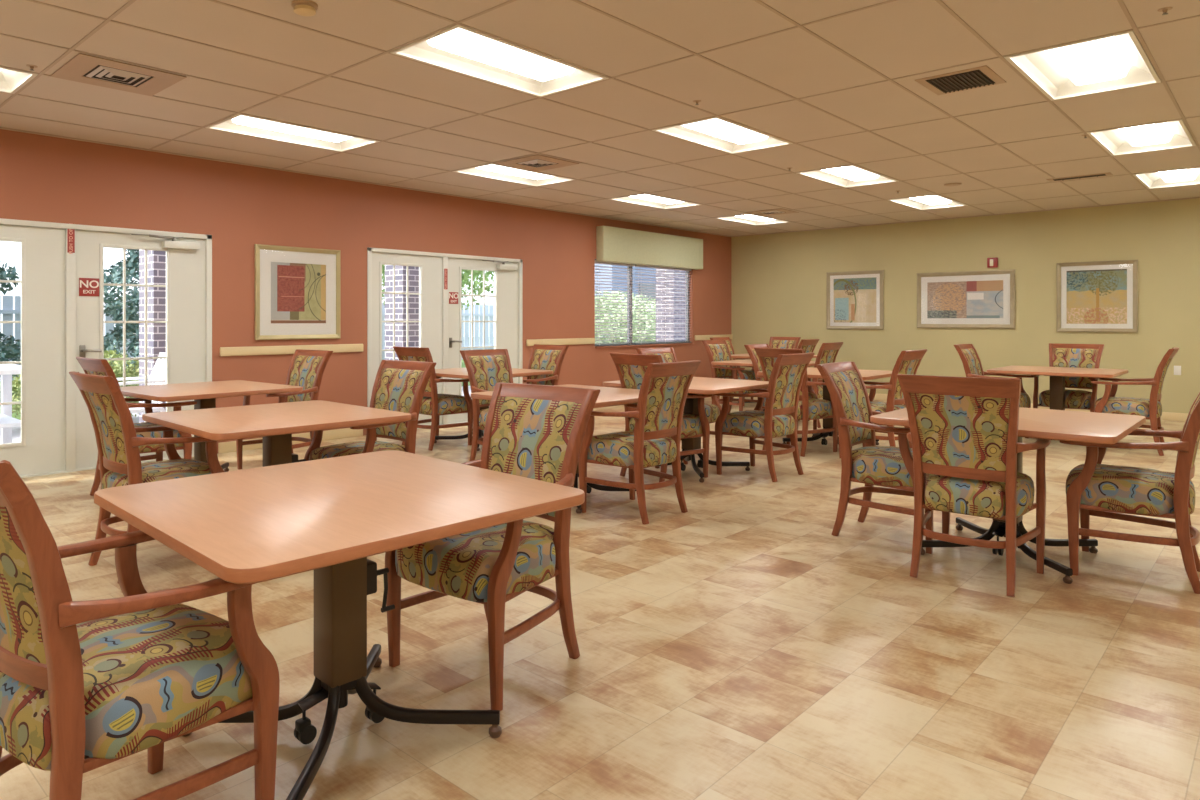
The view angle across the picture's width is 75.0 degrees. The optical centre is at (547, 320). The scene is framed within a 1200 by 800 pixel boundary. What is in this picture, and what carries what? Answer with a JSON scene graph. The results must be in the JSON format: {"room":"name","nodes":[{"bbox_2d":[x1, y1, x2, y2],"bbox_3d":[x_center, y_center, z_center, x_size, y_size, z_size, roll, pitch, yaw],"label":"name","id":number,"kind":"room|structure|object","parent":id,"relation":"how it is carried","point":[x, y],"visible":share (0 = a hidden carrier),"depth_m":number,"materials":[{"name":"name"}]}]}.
{"room":"care facility","nodes":[
{"label":"care facility","id":0,"kind":"room"},
{"bbox_2d":[0,337,493,419],"bbox_3d":[-10.064,1.335,30.361,33.500,0.120,90.000,0,0,44],"label":"ground","id":1,"kind":"structure","parent":0,"point":[463,363],"depth_m":13.39,"materials":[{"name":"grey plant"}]},
{"bbox_2d":[0,261,20,376],"bbox_3d":[-10.401,-3.007,12.578,3.806,8.563,3.853,0,0,-23],"label":"conifer tree","id":2,"kind":"object","parent":1,"relation":"on","point":[13,352],"visible":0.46,"depth_m":13.10,"materials":[{"name":"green plant"}]},
{"bbox_2d":[104,249,138,381],"bbox_3d":[-6.441,-2.503,13.493,4.047,7.556,3.966,0,0,-6],"label":"conifer tree","id":3,"kind":"object","parent":1,"relation":"on","point":[114,308],"visible":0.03,"depth_m":12.62,"materials":[{"name":"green plant"}]},
{"bbox_2d":[0,296,493,380],"bbox_3d":[-6.779,0.350,18.925,0.070,1.650,30.000,0,0,44],"label":"picket fence","id":4,"kind":"object","parent":1,"relation":"on","point":[7,311],"visible":0.06,"depth_m":21.35,"materials":[{"name":"wood"}]},
{"bbox_2d":[382,265,493,309],"bbox_3d":[-2.244,-0.776,15.017,3.174,4.106,3.182,0,0,44],"label":"young tree","id":5,"kind":"object","parent":1,"relation":"on","point":[466,279],"visible":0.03,"depth_m":14.84,"materials":[{"name":"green plant"}]},
{"bbox_2d":[595,264,655,341],"bbox_3d":[3.155,-1.765,32.254,6.800,6.000,9.800,0,0,44],"label":"neighbouring building","id":6,"kind":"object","parent":1,"relation":"on","point":[633,267],"visible":0.05,"depth_m":27.45,"materials":[{"name":"grey"}]},
{"bbox_2d":[0,129,730,453],"bbox_3d":[-2.200,-0.126,8.222,0.140,2.722,15.650,0,0,44],"label":"wall","id":7,"kind":"structure","parent":0,"point":[43,178],"depth_m":8.02,"materials":[{"name":"paint"}]},
{"bbox_2d":[0,225,64,475],"bbox_3d":[-4.286,0.241,5.993,0.053,1.963,0.995,0,0,44],"label":"door","id":8,"kind":"structure","parent":7,"relation":"in","point":[41,448],"depth_m":6.22,"materials":[{"name":"beige paint"}]},
{"bbox_2d":[67,223,74,253],"bbox_3d":[-3.883,-0.665,6.345,0.003,0.248,0.052,0,0,44],"label":"vertical sign","id":9,"kind":"object","parent":7,"relation":"attached to","point":[70,232],"visible":1,"depth_m":6.34,"materials":[{"name":"red plastic"}]},
{"bbox_2d":[0,218,211,470],"bbox_3d":[-3.914,0.225,6.416,0.148,2.020,2.230,0,0,44],"label":"trim","id":10,"kind":"structure","parent":7,"relation":"attached to","point":[69,258],"depth_m":6.35,"materials":[{"name":"beige paint"}]},
{"bbox_2d":[20,455,193,477],"bbox_3d":[-3.916,1.228,6.418,0.150,0.013,2.230,0,0,44],"label":"trim","id":11,"kind":"structure","parent":7,"relation":"attached to","point":[146,461],"depth_m":6.34,"materials":[{"name":"beige paint"}]},
{"bbox_2d":[75,230,204,468],"bbox_3d":[-3.498,0.237,6.758,0.135,1.971,1.060,0,0,44],"label":"door","id":12,"kind":"structure","parent":7,"relation":"in","point":[185,257],"depth_m":6.79,"materials":[{"name":"beige paint"}]},
{"bbox_2d":[79,278,98,295],"bbox_3d":[-3.807,-0.275,6.465,0.005,0.150,0.150,0,0,44],"label":"exit sign","id":13,"kind":"object","parent":12,"relation":"attached to","point":[87,286],"visible":1,"depth_m":6.46,"materials":[{"name":"red plastic"}]},
{"bbox_2d":[218,428,362,453],"bbox_3d":[-2.517,1.185,7.778,0.014,0.100,1.550,0,0,44],"label":"baseboard","id":14,"kind":"structure","parent":7,"relation":"attached to","point":[223,447],"depth_m":7.84,"materials":[{"name":"beige paint"}]},
{"bbox_2d":[220,344,362,355],"bbox_3d":[-2.509,0.292,7.777,0.028,0.085,1.540,0,0,44],"label":"trim","id":15,"kind":"structure","parent":7,"relation":"attached to","point":[252,350],"depth_m":7.65,"materials":[{"name":"beige paint"}]},
{"bbox_2d":[255,244,340,339],"bbox_3d":[-2.486,-0.270,7.797,0.028,0.920,0.920,0,0,44],"label":"framed picture","id":16,"kind":"object","parent":7,"relation":"attached to","point":[298,289],"visible":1,"depth_m":7.79,"materials":[{"name":"white"}]},
{"bbox_2d":[271,262,325,322],"bbox_3d":[-2.495,-0.270,7.805,0.002,0.608,0.608,0,0,44],"label":"print","id":17,"kind":"object","parent":16,"relation":"attached to","point":[298,289],"depth_m":7.80},
{"bbox_2d":[372,252,441,424],"bbox_3d":[-1.597,0.241,8.807,0.053,1.963,0.980,0,0,44],"label":"door","id":18,"kind":"structure","parent":7,"relation":"in","point":[430,268],"depth_m":8.93,"materials":[{"name":"beige paint"}]},
{"bbox_2d":[367,247,522,424],"bbox_3d":[-1.185,0.225,9.272,0.148,2.020,2.330,0,0,44],"label":"trim","id":19,"kind":"structure","parent":7,"relation":"attached to","point":[444,256],"depth_m":9.14,"materials":[{"name":"beige paint"}]},
{"bbox_2d":[444,268,447,289],"bbox_3d":[-1.199,-0.485,9.154,0.003,0.248,0.050,0,0,44],"label":"vertical sign","id":20,"kind":"object","parent":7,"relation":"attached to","point":[445,269],"visible":1,"depth_m":9.15,"materials":[{"name":"red plastic"}]},
{"bbox_2d":[448,258,517,423],"bbox_3d":[-0.774,0.237,9.608,0.135,1.971,1.175,0,0,44],"label":"door","id":21,"kind":"structure","parent":7,"relation":"in","point":[505,295],"depth_m":9.64,"materials":[{"name":"beige paint"}]},
{"bbox_2d":[449,292,457,303],"bbox_3d":[-1.122,-0.265,9.275,0.005,0.140,0.143,0,0,44],"label":"exit sign","id":22,"kind":"object","parent":21,"relation":"attached to","point":[453,296],"visible":1,"depth_m":9.27,"materials":[{"name":"red plastic"}]},
{"bbox_2d":[526,338,594,345],"bbox_3d":[0.193,0.292,10.604,0.028,0.085,1.360,0,0,44],"label":"trim","id":23,"kind":"structure","parent":7,"relation":"attached to","point":[571,341],"depth_m":10.57,"materials":[{"name":"beige paint"}]},
{"bbox_2d":[595,259,693,347],"bbox_3d":[1.507,-0.245,12.058,0.150,1.280,2.520,0,0,44],"label":"window","id":24,"kind":"structure","parent":7,"relation":"in","point":[687,311],"depth_m":11.85,"materials":[{"name":"paint"}]},
{"bbox_2d":[595,260,634,345],"bbox_3d":[0.979,-0.247,11.498,0.048,1.235,0.940,0,0,44],"label":"blind","id":25,"kind":"object","parent":24,"relation":"attached to","point":[596,262],"visible":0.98,"depth_m":11.49,"materials":[{"name":"paint"}]},
{"bbox_2d":[634,264,691,344],"bbox_3d":[1.849,-0.247,12.409,0.048,1.235,1.500,0,0,44],"label":"blind","id":26,"kind":"object","parent":24,"relation":"attached to","point":[638,266],"visible":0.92,"depth_m":12.38,"materials":[{"name":"paint"}]},
{"bbox_2d":[596,226,702,269],"bbox_3d":[1.632,-1.095,12.029,0.141,0.500,2.591,0,0,44],"label":"window valance","id":27,"kind":"object","parent":7,"relation":"attached to","point":[613,244],"visible":1,"depth_m":11.80,"materials":[{"name":"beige fabric"}]},
{"bbox_2d":[695,334,732,339],"bbox_3d":[2.856,0.292,13.391,0.028,0.085,1.190,0,0,44],"label":"trim","id":28,"kind":"structure","parent":7,"relation":"attached to","point":[697,337],"depth_m":13.24,"materials":[{"name":"beige paint"}]},
{"bbox_2d":[0,396,1199,799],"bbox_3d":[1.683,1.260,4.512,10.600,0.050,15.650,0,0,44],"label":"floor","id":29,"kind":"structure","parent":0,"point":[732,646],"depth_m":2.85,"materials":[{"name":"tile"}]},
{"bbox_2d":[76,357,196,495],"bbox_3d":[-2.923,0.749,5.509,0.598,0.983,0.639,0,0,43],"label":"armchair","id":30,"kind":"object","parent":29,"relation":"on","point":[101,367],"visible":0.31,"depth_m":5.42,"materials":[{"name":"brown wood"}]},
{"bbox_2d":[0,460,279,799],"bbox_3d":[-1.028,0.749,1.779,0.598,0.983,0.639,0,0,36],"label":"armchair","id":31,"kind":"object","parent":29,"relation":"on","point":[141,670],"visible":0.96,"depth_m":1.63,"materials":[{"name":"fabric"}]},
{"bbox_2d":[69,371,224,583],"bbox_3d":[-2.010,0.749,3.946,0.598,0.983,0.639,0,0,43],"label":"armchair","id":32,"kind":"object","parent":29,"relation":"on","point":[118,443],"visible":0.59,"depth_m":3.78,"materials":[{"name":"brown wood"}]},
{"bbox_2d":[120,380,302,471],"bbox_3d":[-2.596,0.872,5.896,1.067,0.727,1.067,0,0,42],"label":"dining table","id":33,"kind":"object","parent":29,"relation":"on","point":[205,394],"visible":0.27,"depth_m":5.80,"materials":[{"name":"brown laminate"}]},
{"bbox_2d":[142,400,410,466],"bbox_3d":[-1.468,0.872,4.224,1.067,0.727,1.067,0,0,-44],"label":"dining table","id":34,"kind":"object","parent":29,"relation":"on","point":[276,423],"visible":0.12,"depth_m":4.11,"materials":[{"name":"brown laminate"}]},
{"bbox_2d":[236,349,332,469],"bbox_3d":[-2.198,0.749,6.506,0.598,0.983,0.639,0,0,40],"label":"armchair","id":35,"kind":"object","parent":29,"relation":"on","point":[307,367],"visible":0.31,"depth_m":6.57,"materials":[{"name":"fabric"}]},
{"bbox_2d":[94,450,584,799],"bbox_3d":[-0.619,0.872,2.320,1.067,0.727,1.067,0,0,-44],"label":"dining table","id":36,"kind":"object","parent":29,"relation":"on","point":[326,516],"visible":0.92,"depth_m":2.24,"materials":[{"name":"laminate"}]},
{"bbox_2d":[304,360,436,460],"bbox_3d":[-1.066,0.749,4.692,0.598,0.983,0.639,0,0,42],"label":"armchair","id":37,"kind":"object","parent":29,"relation":"on","point":[399,385],"visible":0.44,"depth_m":4.72,"materials":[{"name":"brown wood"}]},
{"bbox_2d":[393,346,472,450],"bbox_3d":[-1.133,0.749,7.685,0.598,0.983,0.639,0,0,42],"label":"armchair","id":38,"kind":"object","parent":29,"relation":"on","point":[434,404],"visible":0.79,"depth_m":7.50,"materials":[{"name":"brown wood"}]},
{"bbox_2d":[460,349,512,460],"bbox_3d":[-0.365,0.749,6.604,0.598,0.983,0.639,0,0,-43],"label":"armchair","id":39,"kind":"object","parent":29,"relation":"on","point":[485,368],"visible":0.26,"depth_m":6.67,"materials":[{"name":"fabric"}]},
{"bbox_2d":[385,383,599,710],"bbox_3d":[-0.190,0.749,2.831,0.598,0.983,0.639,0,0,40],"label":"armchair","id":40,"kind":"object","parent":29,"relation":"on","point":[533,431],"visible":0.83,"depth_m":2.78,"materials":[{"name":"fabric"}]},
{"bbox_2d":[434,368,552,450],"bbox_3d":[-0.674,0.872,7.836,1.067,0.727,1.067,0,0,44],"label":"dining table","id":41,"kind":"object","parent":29,"relation":"on","point":[461,373],"visible":0.31,"depth_m":7.73,"materials":[{"name":"brown laminate"}]},
{"bbox_2d":[521,344,568,385],"bbox_3d":[-0.175,0.749,7.948,0.639,0.983,0.598,0,0,-42],"label":"armchair","id":42,"kind":"object","parent":29,"relation":"on","point":[543,357],"visible":0.29,"depth_m":8.04,"materials":[{"name":"fabric"}]},
{"bbox_2d":[471,384,639,512],"bbox_3d":[0.187,0.872,5.450,1.067,0.727,1.067,0,0,44],"label":"dining table","id":43,"kind":"object","parent":29,"relation":"on","point":[608,396],"visible":0.23,"depth_m":5.38,"materials":[{"name":"brown laminate"}]},
{"bbox_2d":[578,360,700,524],"bbox_3d":[0.590,0.749,5.009,0.639,0.983,0.598,0,0,45],"label":"armchair","id":44,"kind":"object","parent":29,"relation":"on","point":[658,414],"visible":0.98,"depth_m":4.85,"materials":[{"name":"brown wood"}]},
{"bbox_2d":[610,353,712,481],"bbox_3d":[0.878,0.749,6.152,0.639,0.983,0.598,0,0,-40],"label":"armchair","id":45,"kind":"object","parent":29,"relation":"on","point":[631,368],"visible":0.34,"depth_m":6.06,"materials":[{"name":"fabric"}]},
{"bbox_2d":[636,347,722,463],"bbox_3d":[1.188,0.749,7.056,0.598,0.983,0.639,0,0,-43],"label":"armchair","id":46,"kind":"object","parent":29,"relation":"on","point":[712,411],"visible":0.13,"depth_m":7.08,"materials":[{"name":"fabric"}]},
{"bbox_2d":[603,377,768,482],"bbox_3d":[1.177,0.872,6.399,1.067,0.727,1.067,0,0,-44],"label":"dining table","id":47,"kind":"object","parent":29,"relation":"on","point":[699,385],"visible":0.62,"depth_m":6.33,"materials":[{"name":"brown wood"}]},
{"bbox_2d":[702,340,763,412],"bbox_3d":[2.333,0.749,9.819,0.639,0.983,0.598,0,0,45],"label":"armchair","id":48,"kind":"object","parent":29,"relation":"on","point":[717,350],"visible":0.47,"depth_m":9.89,"materials":[{"name":"fabric"}]},
{"bbox_2d":[710,337,755,405],"bbox_3d":[2.794,0.749,11.576,0.639,0.983,0.598,0,0,44],"label":"armchair","id":49,"kind":"object","parent":29,"relation":"on","point":[742,374],"visible":0.14,"depth_m":11.41,"materials":[{"name":"brown wood"}]},
{"bbox_2d":[711,359,814,420],"bbox_3d":[2.725,0.872,9.540,1.067,0.727,1.067,0,0,44],"label":"dining table","id":50,"kind":"object","parent":29,"relation":"on","point":[745,362],"visible":0.04,"depth_m":9.38,"materials":[{"name":"brown wood"}]},
{"bbox_2d":[713,353,814,481],"bbox_3d":[1.735,0.749,6.237,0.598,0.983,0.639,0,0,-44],"label":"armchair","id":51,"kind":"object","parent":29,"relation":"on","point":[782,393],"visible":0.98,"depth_m":6.09,"materials":[{"name":"fabric"}]},
{"bbox_2d":[731,354,816,402],"bbox_3d":[3.236,0.872,11.320,1.067,0.727,1.067,0,0,44],"label":"dining table","id":52,"kind":"object","parent":29,"relation":"on","point":[745,356],"visible":0.02,"depth_m":11.19,"materials":[{"name":"brown wood"}]},
{"bbox_2d":[751,337,800,399],"bbox_3d":[3.476,0.749,11.886,0.639,0.983,0.598,0,0,-43],"label":"armchair","id":53,"kind":"object","parent":29,"relation":"on","point":[775,342],"visible":0.09,"depth_m":12.03,"materials":[{"name":"brown wood"}]},
{"bbox_2d":[744,344,817,438],"bbox_3d":[2.446,0.749,8.171,0.639,0.983,0.598,0,0,41],"label":"armchair","id":54,"kind":"object","parent":29,"relation":"on","point":[750,349],"visible":0.19,"depth_m":8.15,"materials":[{"name":"brown wood"}]},
{"bbox_2d":[754,347,837,456],"bbox_3d":[2.335,0.749,7.345,0.639,0.983,0.598,0,0,-39],"label":"armchair","id":55,"kind":"object","parent":29,"relation":"on","point":[808,408],"visible":0.39,"depth_m":7.17,"materials":[{"name":"brown wood"}]},
{"bbox_2d":[797,339,818,366],"bbox_3d":[3.393,0.749,10.867,0.639,0.983,0.598,0,0,43],"label":"armchair","id":56,"kind":"object","parent":29,"relation":"on","point":[808,345],"visible":0.12,"depth_m":10.64,"materials":[{"name":"brown wood"}]},
{"bbox_2d":[798,342,842,427],"bbox_3d":[3.104,0.749,9.234,0.639,0.983,0.598,0,0,43],"label":"armchair","id":57,"kind":"object","parent":29,"relation":"on","point":[827,353],"visible":0.13,"depth_m":8.99,"materials":[{"name":"fabric"}]},
{"bbox_2d":[757,367,891,444],"bbox_3d":[2.795,0.872,7.702,1.067,0.727,1.067,0,0,44],"label":"dining table","id":58,"kind":"object","parent":29,"relation":"on","point":[812,372],"visible":0.44,"depth_m":7.66,"materials":[{"name":"brown wood"}]},
{"bbox_2d":[838,349,926,457],"bbox_3d":[2.992,0.749,6.974,0.639,0.983,0.598,0,0,45],"label":"armchair","id":59,"kind":"object","parent":29,"relation":"on","point":[908,361],"visible":0.42,"depth_m":6.75,"materials":[{"name":"fabric"}]},
{"bbox_2d":[816,361,949,539],"bbox_3d":[1.936,0.749,4.489,0.639,0.983,0.598,0,0,42],"label":"armchair","id":60,"kind":"object","parent":29,"relation":"on","point":[891,467],"visible":0.66,"depth_m":4.44,"materials":[{"name":"fabric"}]},
{"bbox_2d":[897,374,1050,596],"bbox_3d":[2.048,0.749,3.775,0.598,0.983,0.639,0,0,40],"label":"armchair","id":61,"kind":"object","parent":29,"relation":"on","point":[963,434],"visible":0.99,"depth_m":3.61,"materials":[{"name":"fabric"}]},
{"bbox_2d":[954,344,1033,437],"bbox_3d":[4.655,0.749,8.167,0.639,0.983,0.598,0,0,45],"label":"armchair","id":62,"kind":"object","parent":29,"relation":"on","point":[972,365],"visible":0.29,"depth_m":8.19,"materials":[{"name":"brown wood"}]},
{"bbox_2d":[870,407,1145,583],"bbox_3d":[2.431,0.872,4.122,1.067,0.727,1.067,0,0,44],"label":"dining table","id":63,"kind":"object","parent":29,"relation":"on","point":[1064,425],"visible":0.64,"depth_m":3.99,"materials":[{"name":"brown wood"}]},
{"bbox_2d":[987,366,1127,409],"bbox_3d":[5.242,0.872,8.020,1.067,0.727,1.067,0,0,44],"label":"dining table","id":64,"kind":"object","parent":29,"relation":"on","point":[1057,375],"visible":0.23,"depth_m":7.95,"materials":[{"name":"brown wood"}]},
{"bbox_2d":[1033,343,1103,411],"bbox_3d":[5.566,0.749,8.313,0.639,0.983,0.598,0,0,-44],"label":"armchair","id":65,"kind":"object","parent":29,"relation":"on","point":[1060,355],"visible":0.59,"depth_m":8.35,"materials":[{"name":"fabric"}]},
{"bbox_2d":[1059,392,1199,593],"bbox_3d":[2.918,0.749,3.813,0.639,0.983,0.598,0,0,40],"label":"armchair","id":66,"kind":"object","parent":29,"relation":"on","point":[1093,488],"visible":0.91,"depth_m":3.68,"materials":[{"name":"brown wood"}]},
{"bbox_2d":[1091,347,1178,455],"bbox_3d":[5.580,0.749,7.395,0.639,0.983,0.598,0,0,42],"label":"armchair","id":67,"kind":"object","parent":29,"relation":"on","point":[1151,408],"visible":0.74,"depth_m":7.22,"materials":[{"name":"fabric"}]},
{"bbox_2d":[0,0,1199,235],"bbox_3d":[1.683,-1.497,4.512,10.600,0.020,15.650,0,0,44],"label":"ceiling","id":68,"kind":"structure","parent":0,"point":[899,38],"depth_m":5.22,"materials":[{"name":"beige tile"}]},
{"bbox_2d":[0,67,37,93],"bbox_3d":[-3.699,-1.542,4.468,0.586,0.121,1.195,0,0,44],"label":"ceiling light","id":69,"kind":"object","parent":68,"relation":"attached to","point":[11,80],"visible":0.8,"depth_m":4.93,"materials":[{"name":"white"}]},
{"bbox_2d":[50,53,186,95],"bbox_3d":[-2.608,-1.478,4.732,0.580,0.012,0.580,0,0,44],"label":"ceiling vent","id":70,"kind":"object","parent":68,"relation":"in","point":[83,68],"visible":1,"depth_m":4.71,"materials":[{"name":"beige metal"}]},
{"bbox_2d":[205,114,379,151],"bbox_3d":[-2.014,-1.542,6.231,0.586,0.121,1.195,0,0,44],"label":"ceiling light","id":71,"kind":"object","parent":68,"relation":"attached to","point":[242,124],"visible":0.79,"depth_m":6.30,"materials":[{"name":"white"}]},
{"bbox_2d":[291,0,317,15],"bbox_3d":[-1.145,-1.464,3.666,0.120,0.046,0.120,0,0,44],"label":"smoke detector","id":72,"kind":"object","parent":68,"relation":"attached to","point":[301,7],"visible":1,"depth_m":3.63,"materials":[{"name":"beige plastic"}]},
{"bbox_2d":[390,25,608,97],"bbox_3d":[-0.251,-1.542,4.546,0.586,0.121,1.195,0,0,44],"label":"ceiling light","id":73,"kind":"object","parent":68,"relation":"attached to","point":[459,49],"visible":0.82,"depth_m":4.58,"materials":[{"name":"white"}]},
{"bbox_2d":[452,163,574,186],"bbox_3d":[-0.330,-1.542,7.994,0.586,0.121,1.195,0,0,44],"label":"ceiling light","id":74,"kind":"object","parent":68,"relation":"attached to","point":[493,171],"visible":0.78,"depth_m":8.11,"materials":[{"name":"white"}]},
{"bbox_2d":[495,154,578,171],"bbox_3d":[-0.101,-1.478,7.357,0.560,0.012,0.560,0,0,44],"label":"ceiling vent","id":75,"kind":"object","parent":68,"relation":"in","point":[537,162],"visible":1,"depth_m":7.34,"materials":[{"name":"beige metal"}]},
{"bbox_2d":[0,0,1199,236],"bbox_3d":[1.683,-1.481,4.512,10.600,0.012,15.650,0,0,44],"label":"ceiling grid","id":76,"kind":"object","parent":68,"relation":"attached to","point":[1121,3],"depth_m":5.53,"materials":[{"name":"metal"}]},
{"bbox_2d":[610,194,701,208],"bbox_3d":[1.355,-1.542,9.757,0.586,0.121,1.195,0,0,44],"label":"ceiling light","id":77,"kind":"object","parent":68,"relation":"attached to","point":[649,200],"visible":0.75,"depth_m":9.93,"materials":[{"name":"white"}]},
{"bbox_2d":[652,117,792,153],"bbox_3d":[1.433,-1.542,6.309,0.586,0.121,1.195,0,0,44],"label":"ceiling light","id":78,"kind":"object","parent":68,"relation":"attached to","point":[717,133],"visible":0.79,"depth_m":6.41,"materials":[{"name":"white"}]},
{"bbox_2d":[717,214,788,224],"bbox_3d":[3.039,-1.542,11.520,0.586,0.121,1.195,0,0,44],"label":"ceiling light","id":79,"kind":"object","parent":68,"relation":"attached to","point":[751,219],"visible":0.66,"depth_m":11.71,"materials":[{"name":"white"}]},
{"bbox_2d":[746,208,798,215],"bbox_3d":[3.077,-1.478,10.683,0.520,0.012,0.520,0,0,44],"label":"ceiling vent","id":80,"kind":"object","parent":68,"relation":"in","point":[779,211],"visible":1,"depth_m":10.66,"materials":[{"name":"beige metal"}]},
{"bbox_2d":[797,165,897,187],"bbox_3d":[3.118,-1.542,8.072,0.586,0.121,1.195,0,0,44],"label":"ceiling light","id":81,"kind":"object","parent":68,"relation":"attached to","point":[851,175],"visible":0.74,"depth_m":8.21,"materials":[{"name":"white"}]},
{"bbox_2d":[888,195,967,209],"bbox_3d":[4.802,-1.542,9.835,0.586,0.121,1.195,0,0,44],"label":"ceiling light","id":82,"kind":"object","parent":68,"relation":"attached to","point":[931,201],"visible":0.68,"depth_m":10.02,"materials":[{"name":"white"}]},
{"bbox_2d":[915,65,1005,94],"bbox_3d":[2.563,-1.481,4.840,0.400,0.014,0.440,0,0,44],"label":"ceiling vent","id":83,"kind":"object","parent":68,"relation":"in","point":[982,76],"visible":1,"depth_m":4.81,"materials":[{"name":"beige metal"}]},
{"bbox_2d":[1046,172,1112,181],"bbox_3d":[5.509,-1.481,8.083,0.550,0.014,0.180,0,0,44],"label":"ceiling vent","id":84,"kind":"object","parent":68,"relation":"in","point":[1108,173],"visible":1,"depth_m":8.08,"materials":[{"name":"beige metal"}]},
{"bbox_2d":[1004,30,1160,100],"bbox_3d":[3.196,-1.542,4.625,0.586,0.121,1.195,0,0,44],"label":"ceiling light","id":85,"kind":"object","parent":68,"relation":"attached to","point":[1118,61],"visible":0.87,"depth_m":4.70,"materials":[{"name":"white"}]},
{"bbox_2d":[1087,119,1195,155],"bbox_3d":[4.881,-1.542,6.388,0.586,0.121,1.195,0,0,44],"label":"ceiling light","id":86,"kind":"object","parent":68,"relation":"attached to","point":[1173,134],"visible":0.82,"depth_m":6.54,"materials":[{"name":"white"}]},
{"bbox_2d":[1132,167,1199,188],"bbox_3d":[6.565,-1.542,8.151,0.586,0.121,1.195,0,0,44],"label":"ceiling light","id":87,"kind":"object","parent":68,"relation":"attached to","point":[1190,176],"visible":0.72,"depth_m":8.38,"materials":[{"name":"white"}]},
{"bbox_2d":[731,198,1199,412],"bbox_3d":[7.137,-0.126,10.220,10.880,2.722,0.140,0,0,44],"label":"wall","id":88,"kind":"structure","parent":0,"point":[778,280],"depth_m":10.87,"materials":[{"name":"paint"}]},
{"bbox_2d":[826,270,883,329],"bbox_3d":[4.836,-0.315,12.300,0.900,0.920,0.028,0,0,44],"label":"framed picture","id":89,"kind":"object","parent":88,"relation":"attached to","point":[854,299],"visible":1,"depth_m":12.30,"materials":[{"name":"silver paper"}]},
{"bbox_2d":[834,277,875,322],"bbox_3d":[4.844,-0.315,12.308,0.688,0.708,0.002,0,0,44],"label":"print","id":90,"kind":"object","parent":89,"relation":"attached to","point":[854,297],"depth_m":12.30,"materials":[{"name":"multicoloured paper"}]},
{"bbox_2d":[917,269,1014,328],"bbox_3d":[5.982,-0.295,11.205,1.290,0.820,0.028,0,0,44],"label":"framed picture","id":91,"kind":"object","parent":88,"relation":"attached to","point":[985,298],"visible":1,"depth_m":11.18,"materials":[{"name":"multicoloured paper"}]},
{"bbox_2d":[927,280,1002,317],"bbox_3d":[5.990,-0.295,11.213,1.008,0.538,0.002,0,0,44],"label":"print","id":92,"kind":"object","parent":91,"relation":"attached to","point":[945,298],"depth_m":11.20},
{"bbox_2d":[987,257,997,267],"bbox_3d":[6.237,-0.810,10.936,0.130,0.140,0.068,0,0,44],"label":"fire alarm","id":93,"kind":"object","parent":88,"relation":"attached to","point":[991,262],"visible":1,"depth_m":10.92,"materials":[{"name":"red plastic"}]},
{"bbox_2d":[868,393,1187,421],"bbox_3d":[7.084,1.185,10.165,10.600,0.100,0.014,0,0,44],"label":"baseboard","id":94,"kind":"structure","parent":88,"relation":"attached to","point":[1170,416],"depth_m":9.64,"materials":[{"name":"beige paint"}]},
{"bbox_2d":[1057,260,1137,332],"bbox_3d":[7.117,-0.305,10.120,0.870,0.920,0.028,0,0,44],"label":"framed picture","id":95,"kind":"object","parent":88,"relation":"attached to","point":[1095,296],"visible":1,"depth_m":10.11,"materials":[{"name":"multicoloured paper"}]},
{"bbox_2d":[1067,269,1126,323],"bbox_3d":[7.126,-0.305,10.129,0.658,0.708,0.002,0,0,44],"label":"print","id":96,"kind":"object","parent":95,"relation":"attached to","point":[1094,296],"depth_m":10.12},
{"label":"outside","id":97,"kind":"structure","parent":0,"visible":0},
{"bbox_2d":[0,386,470,443],"bbox_3d":[-0.594,1.310,13.015,4.160,0.090,34.000,0,0,44],"label":"ground","id":98,"kind":"structure","parent":97,"point":[16,431],"depth_m":9.03,"materials":[{"name":"concrete"}]},
{"bbox_2d":[0,364,20,443],"bbox_3d":[-5.425,0.850,6.988,1.000,0.830,1.270,0,0,44],"label":"chair","id":99,"kind":"object","parent":98,"relation":"on","point":[7,421],"visible":0.32,"depth_m":7.65,"materials":[{"name":"white plastic"}]},
{"bbox_2d":[0,415,20,427],"bbox_3d":[-5.425,0.945,6.988,0.840,0.040,1.090,0,0,44],"label":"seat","id":100,"kind":"object","parent":99,"relation":"attached to","point":[6,421],"depth_m":7.06,"materials":[{"name":"white plastic"}]},
{"bbox_2d":[0,350,138,419],"bbox_3d":[-5.624,0.844,9.437,1.472,1.037,1.697,0,0,44],"label":"shrub","id":101,"kind":"object","parent":98,"relation":"on","point":[117,368],"visible":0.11,"depth_m":9.39,"materials":[{"name":"green plant"}]},
{"bbox_2d":[117,352,165,421],"bbox_3d":[-4.156,0.805,7.838,0.654,0.931,0.708,0,0,44],"label":"patio chair","id":102,"kind":"object","parent":98,"relation":"on","point":[158,374],"visible":0.33,"depth_m":7.99,"materials":[{"name":"white plastic"}]},
{"bbox_2d":[139,250,165,422],"bbox_3d":[-4.318,-0.260,8.828,0.540,3.050,0.540,0,0,44],"label":"brick pillar","id":103,"kind":"structure","parent":98,"relation":"on","point":[156,260],"depth_m":8.59,"materials":[{"name":"brick"}]},
{"bbox_2d":[385,265,418,359],"bbox_3d":[-2.038,-0.260,11.214,0.540,3.050,0.540,0,0,44],"label":"brick pillar","id":104,"kind":"structure","parent":98,"relation":"on","point":[400,271],"depth_m":11.02,"materials":[{"name":"brick"}]},
{"bbox_2d":[595,291,655,343],"bbox_3d":[1.517,0.374,17.930,3.260,2.150,4.077,0,0,44],"label":"shrub","id":105,"kind":"object","parent":98,"relation":"on","point":[619,332],"visible":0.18,"depth_m":17.00,"materials":[{"name":"green plant"}]},
{"bbox_2d":[656,269,684,341],"bbox_3d":[2.521,-0.260,15.986,0.540,3.050,0.540,0,0,44],"label":"brick pillar","id":106,"kind":"structure","parent":98,"relation":"on","point":[659,289],"depth_m":15.83,"materials":[{"name":"brick"}]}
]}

